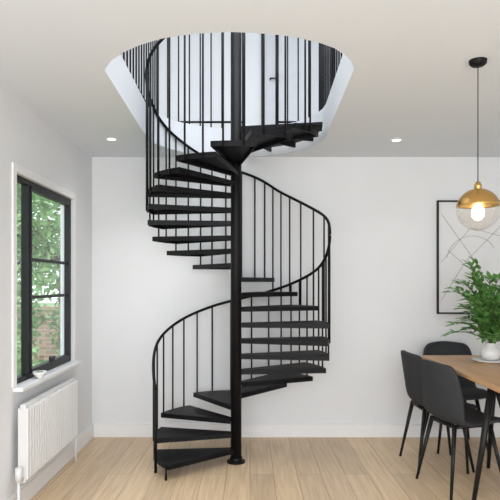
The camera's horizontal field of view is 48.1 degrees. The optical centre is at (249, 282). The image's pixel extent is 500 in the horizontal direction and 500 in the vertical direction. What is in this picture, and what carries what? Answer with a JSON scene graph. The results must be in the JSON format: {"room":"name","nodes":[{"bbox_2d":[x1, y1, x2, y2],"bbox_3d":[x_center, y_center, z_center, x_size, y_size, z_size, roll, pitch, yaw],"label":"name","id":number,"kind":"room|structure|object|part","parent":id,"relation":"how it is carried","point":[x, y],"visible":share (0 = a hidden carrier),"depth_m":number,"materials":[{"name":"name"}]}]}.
{"room":"dining room","nodes":[
{"label":"dining room","id":0,"kind":"room"},
{"bbox_2d":[0,50,128,499],"bbox_3d":[-1.460,-1.125,2.600,0.100,5.000,8.200,0,0,0],"label":"wall","id":1,"kind":"structure","parent":0,"point":[27,140],"depth_m":3.77,"materials":[{"name":"paint"}]},
{"bbox_2d":[17,175,70,383],"bbox_3d":[-1.448,-0.022,3.910,0.045,1.285,1.100,0,0,0],"label":"frame","id":2,"kind":"object","parent":1,"relation":"attached to","point":[25,183],"visible":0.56,"depth_m":3.59,"materials":[{"name":"black metal"}]},
{"bbox_2d":[12,162,75,387],"bbox_3d":[-1.404,-0.048,3.910,0.012,1.335,1.200,0,0,0],"label":"trim","id":3,"kind":"structure","parent":1,"relation":"attached to","point":[16,168],"depth_m":3.35,"materials":[{"name":"paint"}]},
{"bbox_2d":[15,377,77,499],"bbox_3d":[-1.359,1.048,3.785,0.099,0.655,1.098,0,0,0],"label":"radiator","id":4,"kind":"object","parent":1,"relation":"attached to","point":[47,422],"visible":1,"depth_m":3.60,"materials":[{"name":"metal"}]},
{"bbox_2d":[13,360,81,391],"bbox_3d":[-1.387,0.636,3.920,0.074,0.027,1.180,0,0,0],"label":"window sill","id":5,"kind":"structure","parent":1,"relation":"attached to","point":[29,384],"depth_m":3.75,"materials":[{"name":"paint"}]},
{"bbox_2d":[32,370,46,378],"bbox_3d":[-1.375,0.598,3.660,0.093,0.051,0.093,0,0,0],"label":"bowl","id":6,"kind":"object","parent":5,"relation":"on","point":[39,374],"visible":1,"depth_m":3.64,"materials":[{"name":"white ceramic"}]},
{"bbox_2d":[30,186,69,372],"bbox_3d":[-1.427,-0.022,4.028,0.067,1.217,0.796,0,0,0],"label":"casement","id":7,"kind":"object","parent":1,"relation":"attached to","point":[66,262],"depth_m":4.29,"materials":[{"name":"black metal"}]},
{"bbox_3d":[-1.409,0.540,3.960,0.032,0.040,0.100,0,0,0],"label":"handle","id":8,"kind":"part","parent":7,"relation":"part of","materials":[{"name":"black metal"}]},
{"bbox_2d":[6,423,93,499],"bbox_3d":[-1.402,1.312,1.750,0.016,0.125,6.500,0,0,0],"label":"baseboard","id":9,"kind":"structure","parent":1,"relation":"attached to","point":[33,485],"depth_m":3.95,"materials":[{"name":"paint"}]},
{"bbox_2d":[131,32,342,128],"bbox_3d":[0.795,-2.500,6.600,4.410,2.250,0.200,0,0,0],"label":"wall","id":10,"kind":"structure","parent":0,"point":[252,40],"depth_m":6.50,"materials":[{"name":"paint"}]},
{"bbox_2d":[261,34,262,124],"bbox_3d":[0.557,-2.375,6.485,0.855,2.000,0.030,0,0,0],"label":"frame","id":11,"kind":"object","parent":10,"relation":"attached to","point":[261,34],"visible":0.06,"depth_m":6.47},
{"bbox_2d":[265,34,318,124],"bbox_3d":[0.550,-2.353,6.491,0.760,1.945,0.018,0,0,0],"label":"leaf","id":12,"kind":"object","parent":10,"relation":"attached to","point":[292,80],"visible":0.02,"depth_m":6.48,"materials":[{"name":"paint"}]},
{"bbox_2d":[273,34,318,123],"bbox_3d":[0.550,-2.360,6.479,0.560,1.670,0.006,0,0,0],"label":"panels","id":13,"kind":"object","parent":12,"relation":"attached to","point":[292,41],"visible":0.24,"depth_m":6.48,"materials":[{"name":"paint"}]},
{"bbox_2d":[0,0,499,156],"bbox_3d":[0.795,-1.250,2.500,4.410,0.250,8.000,0,0,0],"label":"ceiling","id":14,"kind":"structure","parent":0,"point":[404,72],"depth_m":2.94,"materials":[{"name":"paint"}]},
{"bbox_2d":[105,137,117,140],"bbox_3d":[-1.080,-1.122,4.370,0.096,0.006,0.096,0,0,0],"label":"recessed light","id":15,"kind":"object","parent":14,"relation":"in","point":[107,138],"visible":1,"depth_m":4.37,"materials":[{"name":"paint"}]},
{"bbox_2d":[123,32,341,127],"bbox_3d":[-0.107,-1.847,3.765,1.492,0.944,2.562,0,0,0],"label":"guardrail","id":16,"kind":"object","parent":14,"relation":"on","point":[329,57],"visible":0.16,"depth_m":4.93,"materials":[{"name":"black metal"}]},
{"bbox_3d":[-0.447,-1.847,3.765,0.812,0.944,2.562,0,0,0],"label":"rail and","id":17,"kind":"part","parent":16,"relation":"part of","materials":[{"name":"black metal"}]},
{"bbox_3d":[0.433,-1.847,3.765,0.412,0.944,2.562,0,0,0],"label":"rail","id":18,"kind":"part","parent":16,"relation":"part of","materials":[{"name":"black metal"}]},
{"bbox_2d":[390,138,402,141],"bbox_3d":[1.150,-1.122,4.400,0.096,0.006,0.096,0,0,0],"label":"recessed light","id":19,"kind":"object","parent":14,"relation":"in","point":[394,139],"visible":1,"depth_m":4.40,"materials":[{"name":"paint"}]},
{"bbox_2d":[456,57,499,230],"bbox_3d":[1.152,-0.695,2.830,0.212,0.861,0.212,0,0,0],"label":"pendant lamp","id":20,"kind":"object","parent":14,"relation":"hanging from","point":[476,199],"visible":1,"depth_m":2.80,"materials":[{"name":"gold metal"}]},
{"bbox_3d":[1.152,-0.800,2.830,0.005,0.609,0.005,0,0,22],"label":"cord","id":21,"kind":"part","parent":20,"relation":"part of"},
{"bbox_2d":[474,182,481,188],"bbox_3d":[1.152,-0.488,2.830,0.036,0.045,0.036,0,0,0],"label":"socket","id":22,"kind":"object","parent":20,"relation":"attached to","point":[477,185],"depth_m":2.82,"materials":[{"name":"gold metal"}]},
{"bbox_3d":[1.152,-0.372,2.830,0.064,0.115,0.064,0,0,0],"label":"bulb","id":23,"kind":"part","parent":20,"relation":"part of","materials":[{"name":"white glass"}]},
{"bbox_2d":[30,437,499,499],"bbox_3d":[0.845,1.425,2.600,4.710,0.100,8.200,0,0,0],"label":"floor","id":24,"kind":"structure","parent":0,"point":[105,468],"depth_m":4.11,"materials":[{"name":"brown wood"}]},
{"bbox_2d":[145,32,330,480],"bbox_3d":[-0.086,-0.500,4.295,1.418,3.750,1.366,0,0,0],"label":"spiral staircase","id":25,"kind":"structure","parent":24,"relation":"on","point":[228,156],"depth_m":4.27,"materials":[{"name":"black metal"}]},
{"bbox_2d":[399,350,476,473],"bbox_3d":[1.405,0.946,4.259,0.501,0.863,0.459,0,0,-3],"label":"dining chair","id":26,"kind":"object","parent":24,"relation":"on","point":[410,362],"visible":0.52,"depth_m":4.14,"materials":[{"name":"black plastic"}]},
{"bbox_2d":[423,341,487,453],"bbox_3d":[1.720,0.946,4.725,0.459,0.863,0.501,0,0,0],"label":"dining chair","id":27,"kind":"object","parent":24,"relation":"on","point":[469,389],"visible":0.44,"depth_m":4.88,"materials":[{"name":"black plastic"}]},
{"bbox_2d":[416,359,499,499],"bbox_3d":[1.415,0.946,3.786,0.501,0.863,0.459,0,0,-14],"label":"dining chair","id":28,"kind":"object","parent":24,"relation":"on","point":[441,387],"visible":0.95,"depth_m":3.65,"materials":[{"name":"black plastic"}]},
{"bbox_2d":[422,355,499,499],"bbox_3d":[1.850,0.979,3.775,1.005,0.798,1.450,0,0,0],"label":"dining table","id":29,"kind":"object","parent":24,"relation":"on","point":[487,375],"visible":0.81,"depth_m":3.55,"materials":[{"name":"brown wood"}]},
{"bbox_2d":[442,257,499,363],"bbox_3d":[1.788,0.188,4.102,0.714,0.784,0.632,0,0,0],"label":"potted plant","id":30,"kind":"object","parent":29,"relation":"on","point":[486,316],"visible":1,"depth_m":4.08,"materials":[{"name":"green plant"}]},
{"bbox_2d":[92,157,499,423],"bbox_3d":[0.795,0.125,5.075,4.410,2.500,0.150,0,0,0],"label":"wall","id":31,"kind":"structure","parent":0,"point":[380,211],"depth_m":5.00,"materials":[{"name":"paint"}]},
{"bbox_2d":[93,423,499,436],"bbox_3d":[0.803,1.312,4.992,4.394,0.125,0.016,0,0,0],"label":"baseboard","id":32,"kind":"structure","parent":31,"relation":"attached to","point":[99,429],"depth_m":4.98,"materials":[{"name":"paint"}]},
{"bbox_2d":[436,200,499,313],"bbox_3d":[2.062,-0.230,4.987,0.795,1.010,0.025,0,0,0],"label":"framed wall art","id":33,"kind":"object","parent":31,"relation":"attached to","point":[455,242],"visible":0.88,"depth_m":4.99,"materials":[{"name":"paper"}]},
{"label":"outside","id":34,"kind":"structure","parent":0,"visible":0},
{"bbox_2d":[18,303,58,374],"bbox_3d":[-15.755,1.450,15.000,28.490,0.090,50.000,0,0,0],"label":"lawn","id":35,"kind":"structure","parent":34,"point":[36,362],"depth_m":10.15,"materials":[{"name":"green plant"}]},
{"bbox_2d":[17,336,40,375],"bbox_3d":[-3.073,1.022,6.712,1.166,0.765,1.173,0,0,0],"label":"shrub","id":36,"kind":"object","parent":35,"relation":"on","point":[18,342],"visible":0.11,"depth_m":6.72,"materials":[{"name":"green plant"}]},
{"bbox_2d":[17,265,52,367],"bbox_3d":[-3.708,0.533,8.600,1.334,1.745,1.445,0,0,0],"label":"shrub","id":37,"kind":"object","parent":35,"relation":"on","point":[35,320],"visible":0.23,"depth_m":8.66,"materials":[{"name":"green plant"}]},
{"bbox_2d":[17,183,59,305],"bbox_3d":[-4.067,-0.873,12.333,4.481,4.556,3.391,0,0,0],"label":"tree","id":38,"kind":"object","parent":35,"relation":"on","point":[51,246],"visible":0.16,"depth_m":11.59,"materials":[{"name":"green plant"}]},
{"bbox_2d":[17,306,59,359],"bbox_3d":[-5.800,0.919,10.325,6.400,0.968,0.310,0,0,0],"label":"brick wall","id":39,"kind":"structure","parent":35,"relation":"on","point":[45,346],"depth_m":10.20,"materials":[{"name":"brown brick"}]},
{"bbox_2d":[17,193,59,305],"bbox_3d":[-6.376,-0.796,14.570,4.545,4.403,3.589,0,0,0],"label":"tree","id":40,"kind":"object","parent":35,"relation":"on","point":[51,285],"visible":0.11,"depth_m":14.21,"materials":[{"name":"green plant"}]},
{"bbox_2d":[41,297,59,356],"bbox_3d":[-2.834,0.745,9.192,1.124,1.321,1.154,0,0,0],"label":"shrub","id":41,"kind":"object","parent":35,"relation":"on","point":[51,324],"visible":0.13,"depth_m":8.98,"materials":[{"name":"green plant"}]}
]}

